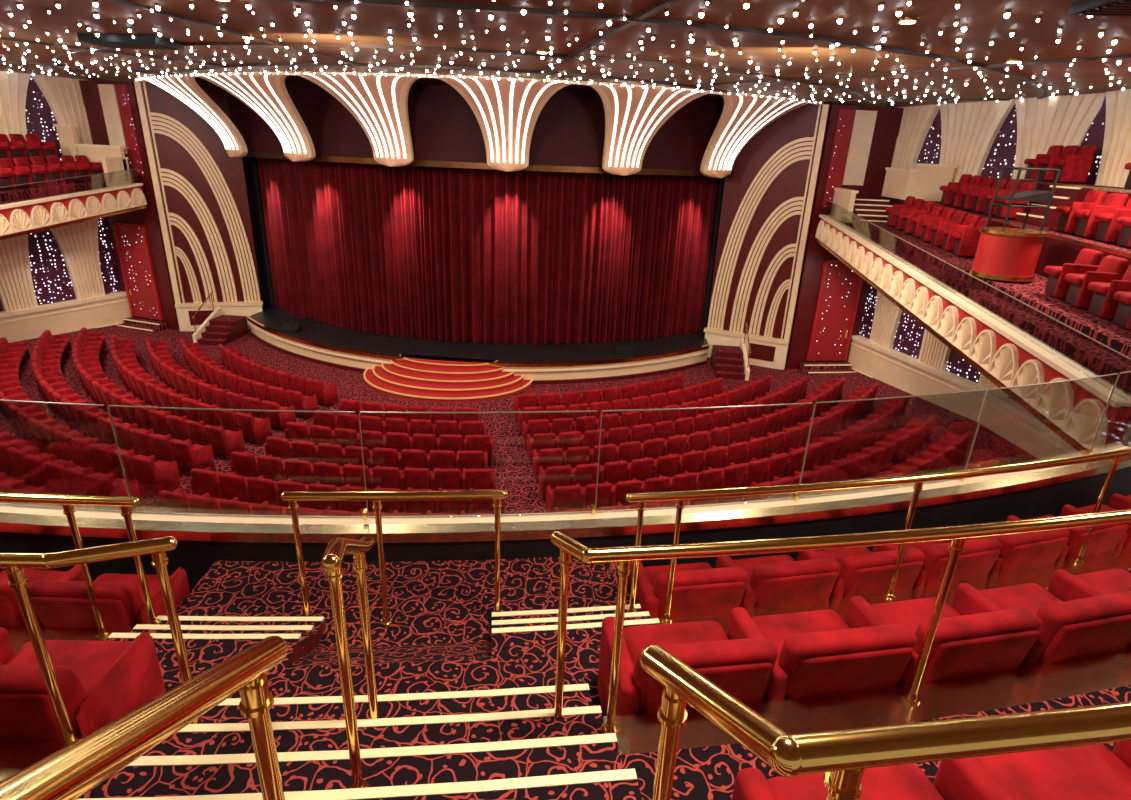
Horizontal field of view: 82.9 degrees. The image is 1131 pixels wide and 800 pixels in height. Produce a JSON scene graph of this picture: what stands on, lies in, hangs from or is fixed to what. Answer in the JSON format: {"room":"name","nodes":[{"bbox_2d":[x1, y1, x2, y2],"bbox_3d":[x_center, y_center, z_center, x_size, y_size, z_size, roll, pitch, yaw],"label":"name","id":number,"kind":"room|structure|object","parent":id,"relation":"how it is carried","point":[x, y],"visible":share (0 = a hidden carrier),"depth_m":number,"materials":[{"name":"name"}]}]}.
{"room":"theater balcony","nodes":[
{"label":"theater balcony","id":0,"kind":"room"},
{"bbox_2d":[0,75,121,311],"bbox_3d":[-20.259,-2.699,12.181,1.777,8.660,26.756,6,22,10],"label":"wall","id":1,"kind":"structure","parent":0,"point":[52,283],"depth_m":22.28,"materials":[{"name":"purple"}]},
{"bbox_2d":[0,71,104,311],"bbox_3d":[-20.129,-3.314,12.008,1.943,7.380,27.223,6,22,10],"label":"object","id":2,"kind":"object","parent":1,"relation":"attached to","point":[77,243],"visible":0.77,"depth_m":21.68,"materials":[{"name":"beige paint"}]},
{"bbox_2d":[0,291,131,342],"bbox_3d":[-20.079,0.765,13.474,1.806,1.275,26.770,6,22,10],"label":"baseboard","id":3,"kind":"structure","parent":1,"relation":"attached to","point":[109,309],"depth_m":22.90,"materials":[{"name":"beige paint"}]},
{"bbox_2d":[79,80,179,329],"bbox_3d":[-15.822,-6.861,23.361,2.500,8.620,0.250,9,22,16],"label":"wall","id":4,"kind":"structure","parent":0,"point":[112,109],"depth_m":22.43,"materials":[{"name":"red paint"}]},
{"bbox_2d":[112,222,162,320],"bbox_3d":[-16.089,-4.808,24.073,1.500,3.540,0.115,9,22,16],"label":"door","id":5,"kind":"structure","parent":4,"relation":"in","point":[131,240],"depth_m":24.04,"materials":[{"name":"red"}]},
{"bbox_2d":[134,81,263,330],"bbox_3d":[-13.154,-6.787,23.444,2.989,8.620,1.583,4,21,4],"label":"panel","id":6,"kind":"object","parent":4,"relation":"attached to","point":[201,191],"depth_m":23.32,"materials":[{"name":"beige paint"}]},
{"bbox_2d":[226,83,733,176],"bbox_3d":[-3.208,-8.729,20.664,18.307,2.240,3.712,4,21,4],"label":"wall","id":7,"kind":"structure","parent":0,"point":[568,135],"depth_m":19.49,"materials":[{"name":"red paint"}]},
{"bbox_2d":[243,156,274,305],"bbox_3d":[-12.136,-7.172,25.086,1.200,6.780,1.091,4,21,4],"label":"drape","id":8,"kind":"object","parent":7,"relation":"hanging from","point":[250,163],"depth_m":24.95,"materials":[{"name":"fabric"}]},
{"bbox_2d":[256,157,718,344],"bbox_3d":[-3.260,-5.679,22.575,17.670,6.470,4.006,4,21,4],"label":"stage curtain","id":9,"kind":"object","parent":7,"relation":"hanging from","point":[440,253],"visible":0.77,"depth_m":21.68,"materials":[{"name":"red fabric"}]},
{"bbox_2d":[701,177,724,330],"bbox_3d":[5.972,-5.925,23.756,1.200,6.780,1.091,4,21,4],"label":"drape","id":10,"kind":"object","parent":7,"relation":"hanging from","point":[721,180],"depth_m":23.53,"materials":[{"name":"fabric"}]},
{"bbox_2d":[263,301,704,333],"bbox_3d":[-2.901,-7.418,26.064,28.000,8.660,0.200,4,21,4],"label":"wall","id":11,"kind":"structure","parent":0,"point":[264,304],"depth_m":28.23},
{"bbox_2d":[11,308,977,513],"bbox_3d":[-4.040,0.221,17.716,49.000,1.015,32.000,4,21,4],"label":"floor","id":12,"kind":"structure","parent":0,"point":[513,469],"depth_m":20.04,"materials":[{"name":"carpet"}]},
{"bbox_2d":[0,337,180,492],"bbox_3d":[-12.894,0.084,15.921,12.007,0.791,1.692,19,27,36],"label":"theater seats","id":13,"kind":"object","parent":12,"relation":"on","point":[154,475],"visible":0.45,"depth_m":13.18,"materials":[{"name":"red fabric"}]},
{"bbox_2d":[31,330,214,471],"bbox_3d":[-12.574,-0.219,16.871,11.972,0.791,1.757,20,27,38],"label":"theater seats","id":14,"kind":"object","parent":12,"relation":"on","point":[49,352],"visible":0.76,"depth_m":14.46,"materials":[{"name":"red fabric"}]},
{"bbox_2d":[122,479,128,496],"bbox_3d":[-13.203,0.384,14.979,12.037,0.791,1.635,18,26,35],"label":"theater seats","id":15,"kind":"object","parent":12,"relation":"on","point":[123,480],"visible":0.02,"depth_m":11.98,"materials":[{"name":"red fabric"}]},
{"bbox_2d":[118,317,166,332],"bbox_3d":[-16.186,-2.837,24.429,1.800,0.325,0.650,9,22,16],"label":"steps","id":16,"kind":"structure","parent":12,"relation":"on","point":[146,325],"depth_m":24.34,"materials":[{"name":"carpet"}]},
{"bbox_2d":[72,328,244,459],"bbox_3d":[-12.069,-0.431,17.608,11.371,0.791,1.708,20,28,38],"label":"theater seats","id":17,"kind":"object","parent":12,"relation":"on","point":[87,348],"visible":0.89,"depth_m":15.67,"materials":[{"name":"red fabric"}]},
{"bbox_2d":[110,335,271,444],"bbox_3d":[-11.205,-0.460,17.912,9.639,0.791,1.438,19,27,36],"label":"theater seats","id":18,"kind":"object","parent":12,"relation":"on","point":[256,430],"visible":0.88,"depth_m":16.39,"materials":[{"name":"red fabric"}]},
{"bbox_2d":[145,337,295,431],"bbox_3d":[-10.514,-0.583,18.438,8.467,0.791,1.287,19,27,36],"label":"theater seats","id":19,"kind":"object","parent":12,"relation":"on","point":[164,365],"visible":0.92,"depth_m":17.20,"materials":[{"name":"red fabric"}]},
{"bbox_2d":[192,291,248,345],"bbox_3d":[-12.724,-3.039,23.489,1.070,1.642,1.750,4,21,4],"label":"steps","id":20,"kind":"structure","parent":12,"relation":"on","point":[217,329],"depth_m":23.46,"materials":[{"name":"red carpet"}]},
{"bbox_2d":[179,339,317,419],"bbox_3d":[-9.818,-0.720,18.962,7.289,0.791,1.143,18,26,35],"label":"theater seats","id":21,"kind":"object","parent":12,"relation":"on","point":[195,357],"visible":0.9,"depth_m":17.86,"materials":[{"name":"red fabric"}]},
{"bbox_2d":[218,344,337,406],"bbox_3d":[-8.900,-0.811,19.290,5.516,0.791,0.928,16,25,32],"label":"theater seats","id":22,"kind":"object","parent":12,"relation":"on","point":[233,359],"visible":0.8,"depth_m":18.47,"materials":[{"name":"red fabric"}]},
{"bbox_2d":[158,488,494,515],"bbox_3d":[-4.247,2.117,11.460,6.146,0.791,0.874,3,21,3],"label":"theater seats","id":23,"kind":"object","parent":12,"relation":"on","point":[175,501],"visible":0.32,"depth_m":11.16,"materials":[{"name":"red fabric"}]},
{"bbox_2d":[189,467,503,514],"bbox_3d":[-4.213,1.825,12.352,6.144,0.791,0.887,3,21,3],"label":"theater seats","id":24,"kind":"object","parent":12,"relation":"on","point":[227,486],"visible":0.54,"depth_m":12.03,"materials":[{"name":"red fabric"}]},
{"bbox_2d":[229,451,494,490],"bbox_3d":[-4.177,1.538,13.234,5.538,0.791,0.884,4,21,4],"label":"theater seats","id":25,"kind":"object","parent":12,"relation":"on","point":[245,464],"visible":0.65,"depth_m":12.86,"materials":[{"name":"red fabric"}]},
{"bbox_2d":[264,436,487,472],"bbox_3d":[-4.146,1.257,14.097,4.933,0.791,0.835,4,21,4],"label":"theater seats","id":26,"kind":"object","parent":12,"relation":"on","point":[279,447],"visible":0.62,"depth_m":13.73,"materials":[{"name":"red fabric"}]},
{"bbox_2d":[284,421,492,465],"bbox_3d":[-4.113,0.966,14.986,4.931,0.791,0.841,4,21,4],"label":"theater seats","id":27,"kind":"object","parent":12,"relation":"on","point":[317,434],"visible":0.62,"depth_m":14.62,"materials":[{"name":"red fabric"}]},
{"bbox_2d":[313,410,486,438],"bbox_3d":[-4.082,0.686,15.849,4.326,0.791,0.792,4,21,4],"label":"theater seats","id":28,"kind":"object","parent":12,"relation":"on","point":[342,420],"visible":0.55,"depth_m":15.48,"materials":[{"name":"red fabric"}]},
{"bbox_2d":[338,399,480,424],"bbox_3d":[-4.050,0.391,16.709,3.720,0.791,0.747,4,21,4],"label":"theater seats","id":29,"kind":"object","parent":12,"relation":"on","point":[345,404],"visible":0.59,"depth_m":16.35,"materials":[{"name":"red fabric"}]},
{"bbox_2d":[363,354,532,402],"bbox_3d":[-3.843,-0.654,19.578,5.454,0.706,2.176,4,21,4],"label":"steps","id":30,"kind":"structure","parent":12,"relation":"on","point":[411,379],"depth_m":19.52,"materials":[{"name":"red carpet"}]},
{"bbox_2d":[247,306,708,383],"bbox_3d":[-3.424,-2.279,23.768,17.200,0.720,7.750,4,21,4],"label":"stage","id":31,"kind":"object","parent":12,"relation":"on","point":[322,343],"depth_m":21.51,"materials":[{"name":"wood"}]},
{"bbox_2d":[279,323,300,331],"bbox_3d":[-9.722,-2.560,22.593,0.600,0.215,0.400,4,21,4],"label":"stage monitor speaker","id":32,"kind":"object","parent":31,"relation":"on","point":[287,327],"depth_m":22.57},
{"bbox_2d":[616,346,633,355],"bbox_3d":[1.991,-1.644,21.452,0.600,0.215,0.400,4,21,4],"label":"stage monitor speaker","id":33,"kind":"object","parent":31,"relation":"on","point":[620,350],"depth_m":21.40},
{"bbox_2d":[513,374,683,420],"bbox_3d":[1.127,-0.129,18.572,5.516,0.791,0.928,-8,23,-24],"label":"theater seats","id":34,"kind":"object","parent":12,"relation":"on","point":[675,382],"visible":0.62,"depth_m":18.01,"materials":[{"name":"red fabric"}]},
{"bbox_2d":[517,377,723,434],"bbox_3d":[1.821,0.121,18.003,6.705,0.791,1.063,-9,24,-26],"label":"theater seats","id":35,"kind":"object","parent":12,"relation":"on","point":[707,389],"visible":0.62,"depth_m":17.39,"materials":[{"name":"red fabric"}]},
{"bbox_2d":[522,375,771,448],"bbox_3d":[2.745,0.276,17.602,8.467,0.791,1.287,-10,24,-29],"label":"theater seats","id":36,"kind":"object","parent":12,"relation":"on","point":[759,387],"visible":0.66,"depth_m":16.64,"materials":[{"name":"red fabric"}]},
{"bbox_2d":[527,376,808,463],"bbox_3d":[3.420,0.467,17.040,9.639,0.791,1.438,-11,25,-30],"label":"theater seats","id":37,"kind":"object","parent":12,"relation":"on","point":[794,390],"visible":0.73,"depth_m":15.90,"materials":[{"name":"red fabric"}]},
{"bbox_2d":[555,471,800,511],"bbox_3d":[4.764,1.604,13.701,10.884,0.791,1.438,-9,24,-28],"label":"theater seats","id":38,"kind":"object","parent":12,"relation":"on","point":[789,480],"visible":0.16,"depth_m":12.13,"materials":[{"name":"red fabric"}]},
{"bbox_2d":[546,437,828,512],"bbox_3d":[4.772,1.229,14.806,11.437,0.791,1.585,-10,25,-30],"label":"theater seats","id":39,"kind":"object","parent":12,"relation":"on","point":[782,465],"visible":0.41,"depth_m":12.93,"materials":[{"name":"red fabric"}]},
{"bbox_2d":[532,377,845,481],"bbox_3d":[4.089,0.656,16.484,10.808,0.791,1.595,-11,25,-31],"label":"theater seats","id":40,"kind":"object","parent":12,"relation":"on","point":[832,390],"visible":0.67,"depth_m":15.11,"materials":[{"name":"red fabric"}]},
{"bbox_2d":[539,383,878,500],"bbox_3d":[4.541,0.910,15.739,11.408,0.791,1.642,-11,25,-31],"label":"theater seats","id":41,"kind":"object","parent":12,"relation":"on","point":[669,465],"visible":0.68,"depth_m":14.11,"materials":[{"name":"red fabric"}]},
{"bbox_2d":[710,323,750,380],"bbox_3d":[5.753,-1.767,22.132,1.070,1.642,1.750,4,21,4],"label":"steps","id":42,"kind":"structure","parent":12,"relation":"on","point":[727,362],"depth_m":22.03,"materials":[{"name":"red carpet"}]},
{"bbox_2d":[799,362,855,374],"bbox_3d":[9.255,-1.086,22.559,1.800,0.325,0.650,-1,22,-8],"label":"steps","id":43,"kind":"structure","parent":12,"relation":"on","point":[810,368],"depth_m":22.52,"materials":[{"name":"carpet"}]},
{"bbox_2d":[0,545,1130,799],"bbox_3d":[-5.102,0.913,3.916,28.121,3.074,8.271,4,21,4],"label":"floor","id":44,"kind":"structure","parent":0,"point":[465,688],"depth_m":3.21,"materials":[{"name":"red carpet"}]},
{"bbox_2d":[0,493,160,636],"bbox_3d":[-8.700,0.425,5.010,12.444,1.019,0.919,7,22,13],"label":"brass handrail","id":45,"kind":"object","parent":44,"relation":"on","point":[67,501],"visible":0.93,"depth_m":3.86,"materials":[{"name":"gold metal"}]},
{"bbox_2d":[0,627,165,739],"bbox_3d":[-9.452,0.616,4.296,15.182,0.766,1.761,8,22,14],"label":"seats","id":46,"kind":"object","parent":44,"relation":"on","point":[100,682],"visible":0.63,"depth_m":2.90,"materials":[{"name":"red fabric"}]},
{"bbox_2d":[0,564,189,630],"bbox_3d":[-9.437,0.716,5.747,13.764,0.766,1.605,8,22,15],"label":"seats","id":47,"kind":"object","parent":44,"relation":"on","point":[60,599],"visible":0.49,"depth_m":4.16,"materials":[{"name":"red fabric"}]},
{"bbox_2d":[0,536,201,748],"bbox_3d":[-8.546,0.437,3.615,14.068,1.121,1.180,7,22,11],"label":"brass handrail","id":48,"kind":"object","parent":44,"relation":"on","point":[14,563],"visible":0.81,"depth_m":2.50,"materials":[{"name":"gold metal"}]},
{"bbox_2d":[0,636,287,799],"bbox_3d":[-0.573,0.855,0.765,0.084,1.709,1.266,2,21,-1],"label":"handrail","id":49,"kind":"object","parent":44,"relation":"on","point":[70,772],"visible":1,"depth_m":0.87,"materials":[{"name":"gold metal"}]},
{"bbox_2d":[321,536,378,788],"bbox_3d":[-0.804,1.004,2.494,0.088,1.459,0.795,-2,22,-10],"label":"handrail","id":50,"kind":"object","parent":44,"relation":"on","point":[331,562],"visible":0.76,"depth_m":2.25,"materials":[{"name":"gold metal"}]},
{"bbox_2d":[280,490,507,626],"bbox_3d":[-1.093,1.055,4.234,1.416,1.019,0.093,0,21,-5],"label":"guard rail","id":51,"kind":"object","parent":44,"relation":"on","point":[497,495],"visible":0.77,"depth_m":4.08,"materials":[{"name":"gold metal"}]},
{"bbox_2d":[0,446,1130,590],"bbox_3d":[-4.896,0.776,6.598,22.210,0.995,3.209,4,21,4],"label":"parapet","id":52,"kind":"object","parent":44,"relation":"attached to","point":[202,540],"visible":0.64,"depth_m":5.17,"materials":[{"name":"beige paint"}]},
{"bbox_2d":[0,371,1130,519],"bbox_3d":[-4.261,-0.154,6.415,22.795,0.927,3.205,3,21,3],"label":"glass balustrade","id":53,"kind":"object","parent":52,"relation":"on","point":[51,448],"visible":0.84,"depth_m":5.70,"materials":[{"name":"white"}]},
{"bbox_2d":[550,509,1130,736],"bbox_3d":[3.844,0.974,3.721,8.038,1.311,0.476,-4,22,-15],"label":"brass handrail","id":54,"kind":"object","parent":44,"relation":"on","point":[568,546],"visible":0.86,"depth_m":2.72,"materials":[{"name":"gold metal"}]},
{"bbox_2d":[597,568,1130,716],"bbox_3d":[3.764,1.220,4.107,7.348,0.766,0.886,-4,22,-16],"label":"seats","id":55,"kind":"object","parent":44,"relation":"on","point":[818,653],"visible":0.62,"depth_m":3.22,"materials":[{"name":"red fabric"}]},
{"bbox_2d":[625,448,1130,622],"bbox_3d":[3.744,0.870,5.150,6.985,1.019,0.326,-4,22,-17],"label":"brass handrail","id":56,"kind":"object","parent":44,"relation":"on","point":[680,496],"visible":0.97,"depth_m":4.43,"materials":[{"name":"gold metal"}]},
{"bbox_2d":[628,493,1130,616],"bbox_3d":[3.364,1.329,5.494,5.906,0.766,0.803,-4,22,-16],"label":"seats","id":57,"kind":"object","parent":44,"relation":"on","point":[778,580],"visible":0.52,"depth_m":4.81,"materials":[{"name":"red fabric"}]},
{"bbox_2d":[640,644,1130,799],"bbox_3d":[4.281,0.822,2.262,8.432,1.146,0.572,-3,22,-14],"label":"brass handrail","id":58,"kind":"object","parent":44,"relation":"on","point":[843,755],"visible":1,"depth_m":1.05,"materials":[{"name":"gold metal"}]},
{"bbox_2d":[732,740,1130,799],"bbox_3d":[3.410,1.269,2.458,5.907,0.766,0.787,-3,22,-14],"label":"seats","id":59,"kind":"object","parent":44,"relation":"on","point":[1088,772],"visible":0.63,"depth_m":2.07,"materials":[{"name":"red fabric"}]},
{"bbox_2d":[0,0,1130,107],"bbox_3d":[-4.233,-5.740,9.512,38.000,0.260,33.000,4,21,4],"label":"ceiling","id":60,"kind":"structure","parent":0,"point":[985,19],"depth_m":10.48,"materials":[{"name":"brown metal"}]},
{"bbox_2d":[77,33,183,49],"bbox_3d":[-8.194,-6.763,12.097,1.500,0.150,0.800,4,21,4],"label":"ceiling vent","id":61,"kind":"object","parent":60,"relation":"attached to","point":[126,41],"depth_m":11.77,"materials":[{"name":"black metal"}]},
{"bbox_2d":[144,76,247,156],"bbox_3d":[-11.953,-9.173,20.942,3.949,2.270,2.268,19,27,37],"label":"bracket","id":62,"kind":"object","parent":60,"relation":"attached to","point":[186,89],"visible":0.98,"depth_m":20.66,"materials":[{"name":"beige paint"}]},
{"bbox_2d":[197,74,315,161],"bbox_3d":[-8.857,-8.313,19.057,3.949,2.270,2.268,12,23,24],"label":"bracket","id":63,"kind":"object","parent":60,"relation":"attached to","point":[267,95],"visible":1,"depth_m":18.80,"materials":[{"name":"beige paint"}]},
{"bbox_2d":[297,74,420,166],"bbox_3d":[-5.449,-7.747,17.959,3.919,2.270,2.384,4,21,4],"label":"bracket","id":64,"kind":"object","parent":60,"relation":"attached to","point":[379,103],"visible":1,"depth_m":17.68,"materials":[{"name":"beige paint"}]},
{"bbox_2d":[437,77,571,171],"bbox_3d":[-1.539,-7.478,17.672,3.919,2.270,2.384,4,21,4],"label":"bracket","id":65,"kind":"object","parent":60,"relation":"attached to","point":[506,111],"visible":1,"depth_m":17.41,"materials":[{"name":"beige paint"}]},
{"bbox_2d":[0,0,1130,103],"bbox_3d":[-2.832,-6.608,12.102,37.946,0.059,18.464,4,21,4],"label":"trim","id":66,"kind":"structure","parent":60,"relation":"attached to","point":[643,17],"depth_m":11.80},
{"bbox_2d":[0,0,1130,104],"bbox_3d":[-3.953,-6.735,12.338,31.257,0.099,16.923,4,21,4],"label":"lights","id":67,"kind":"object","parent":60,"relation":"attached to","point":[899,10],"depth_m":11.43},
{"bbox_2d":[218,0,1022,63],"bbox_3d":[0.785,-5.498,9.641,13.260,0.050,4.256,4,21,4],"label":"fittings","id":68,"kind":"object","parent":60,"relation":"attached to","point":[908,19],"depth_m":10.48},
{"bbox_2d":[587,84,709,175],"bbox_3d":[2.037,-7.563,18.256,3.949,2.270,2.268,-4,22,-16],"label":"bracket","id":69,"kind":"object","parent":60,"relation":"attached to","point":[634,115],"visible":1,"depth_m":18.02,"materials":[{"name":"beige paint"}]},
{"bbox_2d":[700,94,809,177],"bbox_3d":[5.462,-7.974,19.663,3.949,2.270,2.268,-10,24,-29],"label":"bracket","id":70,"kind":"object","parent":60,"relation":"attached to","point":[742,117],"visible":1,"depth_m":19.43,"materials":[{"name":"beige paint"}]},
{"bbox_2d":[1069,0,1130,16],"bbox_3d":[6.067,-3.956,6.371,1.500,0.150,0.800,4,21,4],"label":"ceiling vent","id":71,"kind":"object","parent":60,"relation":"attached to","point":[1121,8],"depth_m":6.54,"materials":[{"name":"black metal"}]},
{"bbox_2d":[785,104,903,368],"bbox_3d":[9.291,-5.133,21.516,2.500,8.620,0.250,-1,22,-8],"label":"wall","id":72,"kind":"structure","parent":0,"point":[859,144],"depth_m":20.56,"materials":[{"name":"red paint"}]},
{"bbox_2d":[704,104,829,369],"bbox_3d":[6.679,-5.421,21.987,2.989,8.620,1.583,4,21,4],"label":"panel","id":73,"kind":"object","parent":72,"relation":"attached to","point":[767,202],"depth_m":21.83,"materials":[{"name":"beige paint"}]},
{"bbox_2d":[806,260,862,360],"bbox_3d":[9.377,-3.055,22.202,1.500,3.540,0.115,-1,22,-8],"label":"door","id":74,"kind":"structure","parent":72,"relation":"in","point":[840,287],"depth_m":22.21,"materials":[{"name":"red"}]},
{"bbox_2d":[859,94,1105,382],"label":"window","id":75,"kind":"structure","parent":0,"point":[909,335],"depth_m":18.46,"materials":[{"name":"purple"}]},
{"bbox_2d":[848,335,988,421],"bbox_3d":[10.985,2.903,11.192,1.806,1.275,26.770,2,21,-1],"label":"baseboard","id":76,"kind":"structure","parent":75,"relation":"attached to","point":[895,368],"depth_m":20.51,"materials":[{"name":"beige paint"}]},
{"bbox_2d":[869,89,1130,447],"bbox_3d":[11.377,-1.145,9.694,1.943,7.380,27.223,2,21,-1],"label":"drapes","id":77,"kind":"object","parent":75,"relation":"attached to","point":[969,130],"visible":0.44,"depth_m":17.13,"materials":[{"name":"beige fabric"}]},
{"bbox_2d":[869,178,1130,357],"bbox_3d":[9.676,-2.268,11.103,4.480,2.640,20.050,4,21,4],"label":"floor","id":78,"kind":"structure","parent":0,"point":[1060,248],"depth_m":12.02,"materials":[{"name":"carpet"}]},
{"bbox_2d":[853,198,891,221],"bbox_3d":[9.243,-5.730,19.413,1.130,0.656,1.910,4,21,4],"label":"steps","id":79,"kind":"structure","parent":78,"relation":"attached to","point":[869,209],"depth_m":19.22,"materials":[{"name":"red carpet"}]},
{"bbox_2d":[833,163,958,212],"bbox_3d":[9.773,-6.242,19.302,2.730,1.730,1.850,4,21,4],"label":"wall","id":80,"kind":"structure","parent":78,"relation":"on","point":[924,181],"depth_m":18.43,"materials":[{"name":"beige paint"}]},
{"bbox_2d":[815,214,1110,448],"bbox_3d":[7.510,-2.589,14.291,0.290,1.760,14.407,4,21,5],"label":"fascia","id":81,"kind":"object","parent":78,"relation":"attached to","point":[1005,357],"visible":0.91,"depth_m":11.71,"materials":[{"name":"beige paint"}]},
{"bbox_2d":[824,200,1130,390],"bbox_3d":[7.547,-3.196,14.053,0.015,1.385,14.402,4,21,5],"label":"glass balustrade","id":82,"kind":"object","parent":81,"relation":"on","point":[1082,352],"visible":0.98,"depth_m":10.40,"materials":[{"name":"white"}]},
{"bbox_2d":[886,196,1130,329],"bbox_3d":[8.569,-2.635,11.754,0.648,1.363,13.350,4,21,4],"label":"seats","id":83,"kind":"object","parent":78,"relation":"on","point":[1104,289],"visible":0.98,"depth_m":10.62,"materials":[{"name":"red fabric"}]},
{"bbox_2d":[969,227,1049,281],"bbox_3d":[8.311,-2.756,12.047,1.100,0.860,1.100,4,21,4],"label":"drum","id":84,"kind":"object","parent":78,"relation":"on","point":[1002,253],"visible":0.98,"depth_m":11.70,"materials":[{"name":"red paint"}]},
{"bbox_2d":[986,167,1060,230],"bbox_3d":[8.938,-3.592,12.684,0.748,1.902,0.648,4,21,4],"label":"stand","id":85,"kind":"object","parent":78,"relation":"on","point":[1034,195],"visible":0.73,"depth_m":12.32,"materials":[{"name":"black metal"}]},
{"bbox_2d":[939,174,1130,246],"bbox_3d":[9.891,-3.245,11.386,0.648,1.104,13.350,4,21,4],"label":"seats","id":86,"kind":"object","parent":78,"relation":"on","point":[1110,221],"visible":0.91,"depth_m":12.39,"materials":[{"name":"red fabric"}]},
{"bbox_2d":[1024,145,1130,187],"bbox_3d":[11.035,-3.633,10.174,0.648,0.911,12.190,4,21,4],"label":"seats","id":87,"kind":"object","parent":78,"relation":"on","point":[1074,168],"visible":0.98,"depth_m":14.52,"materials":[{"name":"red fabric"}]},
{"bbox_3d":[-18.104,-4.180,13.144,4.480,2.640,20.050,4,21,4],"label":"floor","id":88,"kind":"structure","parent":0,"visible":0},
{"bbox_2d":[0,134,57,161],"bbox_3d":[-17.804,-5.508,14.298,0.648,1.131,15.106,4,21,4],"label":"seats","id":89,"kind":"object","parent":88,"relation":"on","point":[17,147],"visible":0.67,"depth_m":20.24,"materials":[{"name":"red fabric"}]},
{"bbox_2d":[0,155,103,186],"bbox_3d":[-16.760,-4.851,14.759,0.648,1.411,15.686,4,21,4],"label":"seats","id":90,"kind":"object","parent":88,"relation":"on","point":[22,172],"visible":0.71,"depth_m":19.82,"materials":[{"name":"red fabric"}]},
{"bbox_2d":[0,183,146,239],"bbox_3d":[-15.474,-4.171,15.979,0.290,1.760,14.407,4,21,3],"label":"fascia","id":91,"kind":"object","parent":88,"relation":"attached to","point":[32,216],"visible":1,"depth_m":19.34,"materials":[{"name":"beige paint"}]},
{"bbox_2d":[0,169,137,204],"bbox_3d":[-15.462,-4.779,15.743,0.015,1.385,14.402,4,21,3],"label":"glass balustrade","id":92,"kind":"object","parent":91,"relation":"on","point":[58,187],"visible":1,"depth_m":19.36,"materials":[{"name":"white"}]},
{"bbox_2d":[53,124,129,172],"bbox_3d":[-16.166,-8.243,21.555,2.250,1.880,1.050,4,21,4],"label":"wall","id":93,"kind":"structure","parent":88,"relation":"on","point":[112,157],"depth_m":21.71,"materials":[{"name":"beige paint"}]}
]}

